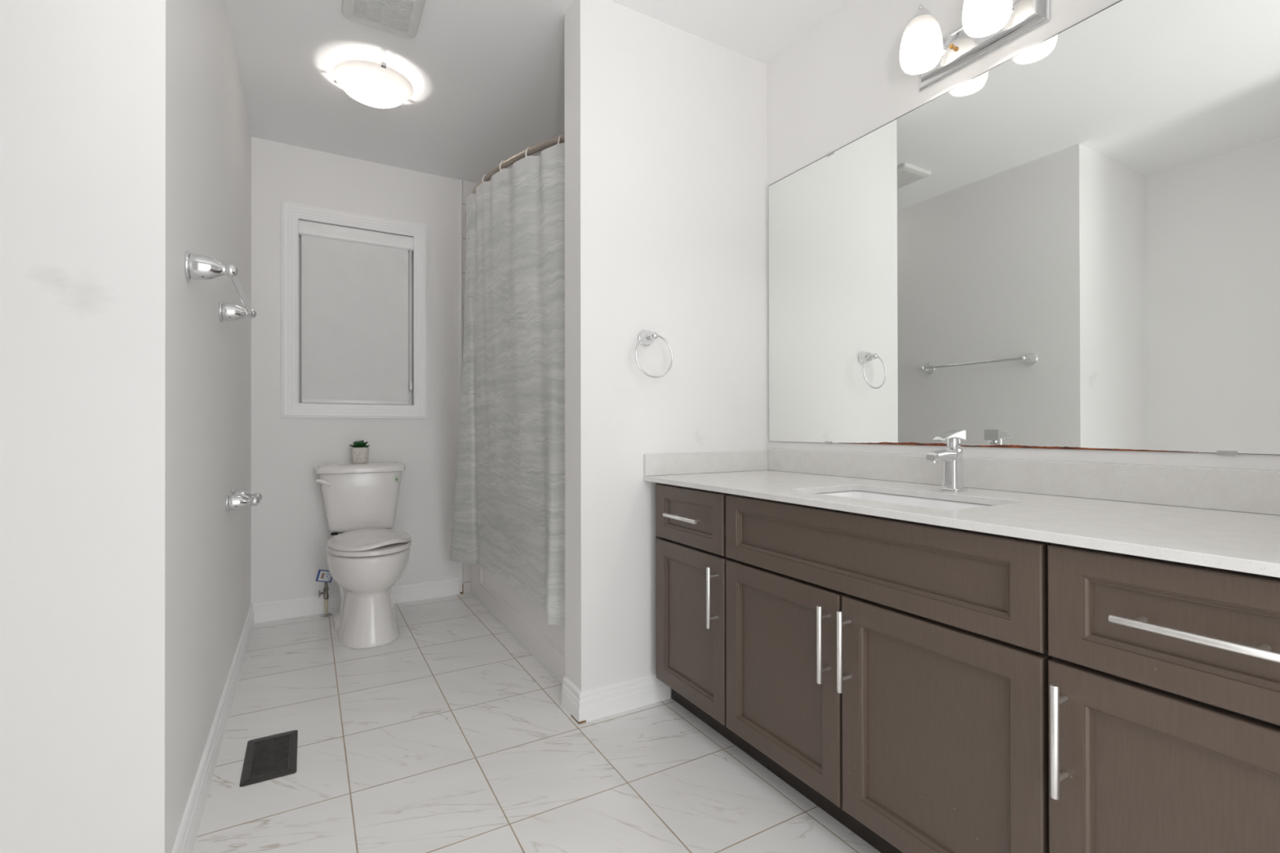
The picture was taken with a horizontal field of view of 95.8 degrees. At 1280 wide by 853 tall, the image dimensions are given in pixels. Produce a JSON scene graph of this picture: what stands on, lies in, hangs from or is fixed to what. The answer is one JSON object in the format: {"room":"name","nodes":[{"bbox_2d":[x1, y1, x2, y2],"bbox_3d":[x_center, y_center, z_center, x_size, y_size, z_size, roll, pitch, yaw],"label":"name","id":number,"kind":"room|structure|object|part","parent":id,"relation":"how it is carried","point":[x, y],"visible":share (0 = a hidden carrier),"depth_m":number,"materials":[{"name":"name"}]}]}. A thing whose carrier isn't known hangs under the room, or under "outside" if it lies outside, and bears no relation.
{"room":"bathroom","nodes":[
{"label":"bathroom","id":0,"kind":"room"},
{"bbox_2d":[0,0,251,852],"bbox_3d":[-1.856,-0.239,1.837,0.901,2.437,2.133,0,0,-30],"label":"wall","id":1,"kind":"structure","parent":0,"point":[126,136],"depth_m":1.10,"materials":[{"name":"paint"}]},
{"bbox_2d":[171,603,254,852],"bbox_3d":[-1.645,0.930,1.887,0.514,0.098,2.047,0,0,-30],"label":"baseboard","id":2,"kind":"structure","parent":1,"relation":"attached to","point":[186,837],"depth_m":1.61,"materials":[{"name":"paint"}]},
{"bbox_2d":[184,250,256,322],"bbox_3d":[-1.155,-0.371,1.622,0.098,0.069,0.663,0,0,-30],"label":"towel bar","id":3,"kind":"object","parent":1,"relation":"attached to","point":[197,266],"visible":1,"depth_m":1.37,"materials":[{"name":"silver metal"}]},
{"bbox_3d":[-1.007,-0.372,1.364,0.098,0.069,0.069,0,0,-30],"label":"mounting post","id":4,"kind":"part","parent":3,"relation":"part of","materials":[{"name":"silver metal"}]},
{"bbox_3d":[-1.303,-0.370,1.879,0.098,0.069,0.069,0,0,-30],"label":"mounting post","id":5,"kind":"part","parent":3,"relation":"part of","materials":[{"name":"silver metal"}]},
{"bbox_2d":[225,489,262,511],"bbox_3d":[-1.426,0.264,2.091,0.096,0.066,0.206,0,0,-30],"label":"toilet paper holder","id":6,"kind":"object","parent":1,"relation":"attached to","point":[237,500],"visible":1,"depth_m":2.02,"materials":[{"name":"silver metal"}]},
{"bbox_3d":[-1.461,0.265,2.152,0.096,0.066,0.066,0,0,-30],"label":"mounting post","id":7,"kind":"part","parent":6,"relation":"part of","materials":[{"name":"silver metal"}]},
{"bbox_2d":[251,137,459,603],"bbox_3d":[-1.171,-0.235,3.405,1.852,2.437,0.100,0,0,-30],"label":"wall","id":8,"kind":"structure","parent":0,"point":[291,533],"depth_m":3.06,"materials":[{"name":"paint"}]},
{"bbox_2d":[281,200,427,418],"bbox_3d":[-1.547,-0.599,3.176,0.713,1.108,0.115,0,0,-30],"label":"window","id":9,"kind":"structure","parent":8,"relation":"in","point":[292,406],"depth_m":3.08,"materials":[{"name":"paint"}]},
{"bbox_3d":[-1.568,-0.599,3.212,0.568,0.963,0.030,0,0,-30],"label":"frame","id":10,"kind":"part","parent":9,"relation":"part of","materials":[{"name":"paint"}]},
{"bbox_2d":[298,219,413,404],"bbox_3d":[-1.541,-0.599,3.166,0.561,0.952,0.052,0,0,-30],"label":"roller blind","id":11,"kind":"object","parent":9,"relation":"attached to","point":[354,282],"visible":1,"depth_m":3.15,"materials":[{"name":"fabric"}]},
{"bbox_3d":[-1.542,-0.134,3.155,0.524,0.022,0.012,0,0,-30],"label":"rail","id":12,"kind":"part","parent":11,"relation":"part of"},
{"bbox_3d":[-1.303,-0.610,3.288,0.003,0.787,0.009,0,0,40],"label":"cord","id":13,"kind":"part","parent":11,"relation":"part of","materials":[{"name":"white plastic"}]},
{"bbox_2d":[252,577,459,623],"bbox_3d":[-1.502,0.934,3.143,1.017,0.098,0.014,0,0,-30],"label":"baseboard","id":14,"kind":"structure","parent":8,"relation":"attached to","point":[276,610],"depth_m":3.06,"materials":[{"name":"paint"}]},
{"bbox_2d":[458,179,462,594],"bbox_3d":[-1.055,-0.235,3.407,0.018,2.437,0.012,0,0,-30],"label":"trim","id":15,"kind":"structure","parent":8,"relation":"attached to","point":[460,353],"depth_m":3.40,"materials":[{"name":"paint"}]},
{"bbox_2d":[351,447,368,462],"bbox_3d":[-1.468,0.150,3.036,0.085,0.081,0.085,0,0,-30],"label":"pot","id":16,"kind":"object","parent":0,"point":[359,455],"depth_m":3.00,"materials":[{"name":"concrete"}]},
{"bbox_2d":[462,180,477,593],"bbox_3d":[-0.300,-0.238,2.935,0.814,2.437,1.584,0,0,-30],"label":"wall","id":17,"kind":"structure","parent":0,"point":[467,186],"depth_m":3.42,"materials":[{"name":"paint"}]},
{"bbox_2d":[464,133,564,223],"bbox_3d":[-0.656,-1.070,2.733,0.287,0.068,1.578,0,0,-30],"label":"curtain rod","id":18,"kind":"object","parent":17,"relation":"attached to","point":[553,141],"visible":0.31,"depth_m":2.28,"materials":[{"name":"silver metal"}]},
{"bbox_2d":[449,142,564,628],"bbox_3d":[-0.689,-0.161,2.659,0.188,1.783,1.439,0,0,-32],"label":"shower curtain","id":19,"kind":"object","parent":18,"relation":"hanging from","point":[508,512],"visible":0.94,"depth_m":2.36,"materials":[{"name":"fabric"}]},
{"bbox_2d":[192,592,880,852],"bbox_3d":[-0.005,1.001,0.560,2.950,0.060,6.184,0,0,-30],"label":"floor","id":20,"kind":"structure","parent":0,"point":[448,735],"depth_m":1.67,"materials":[{"name":"tile"}]},
{"bbox_2d":[239,729,297,786],"bbox_3d":[-1.092,0.974,1.713,0.134,0.005,0.267,0,0,-30],"label":"floor vent","id":21,"kind":"object","parent":20,"relation":"in","point":[271,757],"visible":1,"depth_m":1.70,"materials":[{"name":"metal"}]},
{"bbox_2d":[318,582,333,617],"bbox_3d":[-1.636,0.884,3.012,0.067,0.197,0.062,0,0,-30],"label":"shutoff valve","id":22,"kind":"object","parent":20,"relation":"on","point":[326,588],"visible":1,"depth_m":3.00,"materials":[{"name":"silver metal"}]},
{"bbox_2d":[315,569,332,582],"bbox_3d":[-1.632,0.774,2.998,0.086,0.076,0.012,0,0,-35],"label":"paper tag","id":23,"kind":"object","parent":22,"relation":"hanging from","point":[323,575],"visible":0.89,"depth_m":2.99,"materials":[{"name":"white paper"}]},
{"bbox_2d":[315,462,411,648],"bbox_3d":[-1.340,0.585,2.822,0.421,0.790,0.717,0,0,-30],"label":"toilet","id":24,"kind":"object","parent":20,"relation":"on","point":[365,557],"visible":1,"depth_m":2.68,"materials":[{"name":"ceramic"}]},
{"bbox_3d":[-1.564,0.277,2.857,0.062,0.036,0.024,0,0,-30],"label":"flush lever","id":25,"kind":"part","parent":24,"relation":"part of","materials":[{"name":"plastic"}]},
{"bbox_2d":[349,440,369,462],"bbox_3d":[-1.469,0.130,3.032,0.100,0.121,0.093,0,0,-30],"label":"potted succulent","id":26,"kind":"object","parent":24,"relation":"on","point":[359,451],"visible":1,"depth_m":3.00,"materials":[{"name":"green plant"}]},
{"bbox_3d":[-1.462,0.387,3.037,0.385,0.299,0.206,0,0,-30],"label":"tank","id":27,"kind":"part","parent":24,"relation":"part of","materials":[{"name":"ceramic"}]},
{"bbox_3d":[-1.459,0.214,3.028,0.421,0.045,0.244,0,0,-30],"label":"tank lid","id":28,"kind":"part","parent":24,"relation":"part of","materials":[{"name":"ceramic"}]},
{"bbox_3d":[-1.289,0.777,2.753,0.357,0.406,0.536,0,0,-30],"label":"bowl","id":29,"kind":"part","parent":24,"relation":"part of","materials":[{"name":"ceramic"}]},
{"bbox_3d":[-1.264,0.559,2.709,0.364,0.030,0.445,0,0,-30],"label":"seat","id":30,"kind":"part","parent":24,"relation":"part of","materials":[{"name":"plastic"}]},
{"bbox_3d":[-1.267,0.523,2.715,0.358,0.038,0.458,0,0,-30],"label":"lid","id":31,"kind":"part","parent":24,"relation":"part of","materials":[{"name":"plastic"}]},
{"bbox_2d":[469,563,565,684],"bbox_3d":[-0.285,0.780,2.938,0.766,0.400,1.567,0,0,-30],"label":"bathtub","id":32,"kind":"object","parent":20,"relation":"on","point":[526,621],"visible":0.02,"depth_m":2.60,"materials":[{"name":"ceramic"}]},
{"bbox_2d":[655,482,748,755],"bbox_3d":[0.368,0.583,1.985,0.599,0.784,0.414,0,0,-30],"label":"vanity cabinet","id":33,"kind":"object","parent":20,"relation":"on","point":[691,522],"visible":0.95,"depth_m":1.83,"materials":[{"name":"brown wood"}]},
{"bbox_3d":[0.136,0.289,1.828,0.039,0.012,0.179,0,0,-30],"label":"handle","id":34,"kind":"part","parent":33,"relation":"part of","materials":[{"name":"silver metal"}]},
{"bbox_3d":[0.155,0.289,1.853,0.018,0.180,0.373,0,0,-30],"label":"drawer","id":35,"kind":"part","parent":33,"relation":"part of","materials":[{"name":"brown wood"}]},
{"bbox_3d":[0.157,0.629,1.850,0.018,0.484,0.377,0,0,-30],"label":"door","id":36,"kind":"part","parent":33,"relation":"part of","materials":[{"name":"brown wood"}]},
{"bbox_3d":[0.212,0.500,1.696,0.039,0.178,0.012,0,0,-30],"label":"handle","id":37,"kind":"part","parent":33,"relation":"part of","materials":[{"name":"silver metal"}]},
{"bbox_2d":[725,493,1051,852],"bbox_3d":[0.681,0.581,1.442,0.599,0.784,0.836,0,0,-30],"label":"vanity cabinet","id":38,"kind":"object","parent":20,"relation":"on","point":[892,673],"visible":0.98,"depth_m":1.20,"materials":[{"name":"brown wood"}]},
{"bbox_3d":[0.358,0.627,1.500,0.018,0.484,0.411,0,0,-30],"label":"door","id":39,"kind":"part","parent":38,"relation":"part of","materials":[{"name":"brown wood"}]},
{"bbox_3d":[0.422,0.499,1.331,0.039,0.176,0.012,0,0,-30],"label":"handle","id":40,"kind":"part","parent":38,"relation":"part of","materials":[{"name":"silver metal"}]},
{"bbox_3d":[0.451,0.496,1.280,0.039,0.178,0.012,0,0,-30],"label":"handle","id":41,"kind":"part","parent":38,"relation":"part of","materials":[{"name":"silver metal"}]},
{"bbox_3d":[0.463,0.287,1.319,0.018,0.180,0.832,0,0,-30],"label":"false drawer","id":42,"kind":"part","parent":38,"relation":"part of","materials":[{"name":"brown wood"}]},
{"bbox_3d":[0.568,0.626,1.137,0.018,0.484,0.414,0,0,-30],"label":"door","id":43,"kind":"part","parent":38,"relation":"part of","materials":[{"name":"brown wood"}]},
{"bbox_2d":[643,470,1279,577],"bbox_3d":[0.688,0.179,1.450,0.581,0.017,1.697,0,0,-30],"label":"countertop","id":44,"kind":"structure","parent":38,"relation":"on","point":[1232,540],"depth_m":1.09,"materials":[{"name":"stone"}]},
{"bbox_2d":[815,490,992,510],"bbox_3d":[0.634,0.259,1.441,0.326,0.140,0.510,0,0,-30],"label":"sink","id":45,"kind":"object","parent":44,"relation":"in","point":[868,495],"visible":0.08,"depth_m":1.57,"materials":[{"name":"ceramic"}]},
{"bbox_2d":[925,429,967,491],"bbox_3d":[0.812,0.089,1.536,0.132,0.162,0.053,0,0,-30],"label":"faucet","id":46,"kind":"object","parent":44,"relation":"on","point":[952,457],"visible":1,"depth_m":1.53,"materials":[{"name":"silver metal"}]},
{"bbox_3d":[0.793,0.079,1.525,0.088,0.035,0.037,0,0,-30],"label":"spout","id":47,"kind":"part","parent":46,"relation":"part of","materials":[{"name":"silver metal"}]},
{"bbox_3d":[0.821,0.034,1.542,0.094,0.050,0.039,0,0,-30],"label":"lever","id":48,"kind":"part","parent":46,"relation":"part of","materials":[{"name":"silver metal"}]},
{"bbox_3d":[0.840,0.168,1.552,0.053,0.005,0.053,0,0,-30],"label":"plate","id":49,"kind":"part","parent":46,"relation":"part of","materials":[{"name":"silver metal"}]},
{"bbox_2d":[1047,542,1279,852],"bbox_3d":[0.993,0.578,0.900,0.599,0.784,0.411,0,0,-30],"label":"vanity cabinet","id":50,"kind":"object","parent":20,"relation":"on","point":[1164,675],"visible":0.98,"depth_m":0.83,"materials":[{"name":"brown wood"}]},
{"bbox_3d":[0.662,0.494,0.914,0.039,0.176,0.012,0,0,-30],"label":"handle","id":51,"kind":"part","parent":50,"relation":"part of","materials":[{"name":"silver metal"}]},
{"bbox_3d":[0.768,0.284,0.788,0.018,0.180,0.378,0,0,-30],"label":"drawer","id":52,"kind":"part","parent":50,"relation":"part of","materials":[{"name":"brown wood"}]},
{"bbox_3d":[0.769,0.624,0.787,0.018,0.484,0.378,0,0,-30],"label":"door","id":53,"kind":"part","parent":50,"relation":"part of","materials":[{"name":"brown wood"}]},
{"bbox_3d":[0.743,0.280,0.774,0.039,0.012,0.179,0,0,-30],"label":"handle","id":54,"kind":"part","parent":50,"relation":"part of","materials":[{"name":"silver metal"}]},
{"bbox_2d":[225,0,848,182],"bbox_3d":[-0.644,-1.491,1.670,2.950,0.060,3.644,0,0,-30],"label":"ceiling","id":55,"kind":"structure","parent":0,"point":[486,77],"depth_m":2.34,"materials":[{"name":"paint"}]},
{"bbox_2d":[332,58,413,108],"bbox_3d":[-1.111,-1.409,2.417,0.309,0.094,0.311,0,0,-30],"label":"ceiling light","id":56,"kind":"object","parent":55,"relation":"attached to","point":[372,83],"visible":1,"depth_m":2.35,"materials":[{"name":"glass"}]},
{"bbox_2d":[341,0,426,37],"bbox_3d":[-0.880,-1.446,1.986,0.245,0.025,0.248,0,0,-30],"label":"exhaust fan","id":57,"kind":"object","parent":55,"relation":"attached to","point":[402,17],"visible":1,"depth_m":2.01,"materials":[{"name":"plastic"}]},
{"bbox_2d":[352,0,414,32],"bbox_3d":[-0.880,-1.436,1.986,0.178,0.004,0.180,0,0,-30],"label":"grille","id":58,"kind":"object","parent":57,"relation":"attached to","point":[394,15],"depth_m":2.01,"materials":[{"name":"plastic"}]},
{"bbox_2d":[564,0,768,696],"bbox_3d":[0.125,-0.242,2.187,0.822,2.437,0.136,0,0,-30],"label":"wall partition","id":59,"kind":"structure","parent":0,"point":[666,125],"depth_m":2.05,"materials":[{"name":"paint"}]},
{"bbox_2d":[561,672,671,722],"bbox_3d":[-0.082,0.927,2.053,0.358,0.098,0.149,0,0,-30],"label":"baseboard","id":60,"kind":"structure","parent":59,"relation":"attached to","point":[600,702],"depth_m":1.98,"materials":[{"name":"paint"}]},
{"bbox_2d":[570,714,586,724],"bbox_3d":[-0.205,0.973,1.932,0.026,0.007,0.066,0,0,-30],"label":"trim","id":61,"kind":"structure","parent":60,"relation":"attached to","point":[582,722],"depth_m":1.91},
{"bbox_2d":[635,329,673,377],"bbox_3d":[0.037,-0.254,2.012,0.153,0.175,0.078,0,0,-30],"label":"towel ring","id":62,"kind":"object","parent":59,"relation":"attached to","point":[645,337],"visible":1,"depth_m":2.00,"materials":[{"name":"silver metal"}]},
{"bbox_3d":[0.037,-0.312,2.012,0.059,0.059,0.078,0,0,-30],"label":"mounting post","id":63,"kind":"part","parent":62,"relation":"part of","materials":[{"name":"silver metal"}]},
{"bbox_2d":[643,450,768,475],"bbox_3d":[0.268,0.136,2.179,0.581,0.076,0.015,0,0,-30],"label":"backsplash","id":64,"kind":"structure","parent":59,"relation":"attached to","point":[654,464],"depth_m":2.15,"materials":[{"name":"stone"}]},
{"bbox_2d":[767,0,1279,471],"bbox_3d":[0.568,-0.242,2.362,0.120,2.437,3.644,0,0,-30],"label":"wall","id":65,"kind":"structure","parent":0,"point":[844,79],"depth_m":1.93,"materials":[{"name":"paint"}]},
{"bbox_2d":[899,0,1049,92],"bbox_3d":[0.863,-1.100,1.558,0.170,0.170,0.355,0,0,-30],"label":"vanity light","id":66,"kind":"object","parent":65,"relation":"attached to","point":[987,26],"visible":1,"depth_m":1.58,"materials":[{"name":"white glass"}]},
{"bbox_3d":[0.789,-1.080,1.626,0.110,0.126,0.110,0,0,-30],"label":"lamp shade","id":67,"kind":"part","parent":66,"relation":"part of","materials":[{"name":"white glass"}]},
{"bbox_3d":[0.880,-1.080,1.468,0.110,0.126,0.110,0,0,-30],"label":"lamp shade","id":68,"kind":"part","parent":66,"relation":"part of","materials":[{"name":"white glass"}]},
{"bbox_2d":[768,0,1279,455],"bbox_3d":[0.937,-0.456,1.593,0.006,1.031,1.685,0,0,-30],"label":"wall mirror","id":69,"kind":"object","parent":65,"relation":"attached to","point":[1073,243],"visible":0.98,"depth_m":1.42,"materials":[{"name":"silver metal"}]},
{"bbox_2d":[768,448,1279,515],"bbox_3d":[0.937,0.129,1.585,0.015,0.083,1.680,0,0,-30],"label":"backsplash","id":70,"kind":"structure","parent":65,"relation":"attached to","point":[1256,491],"depth_m":1.38,"materials":[{"name":"stone"}]}
]}

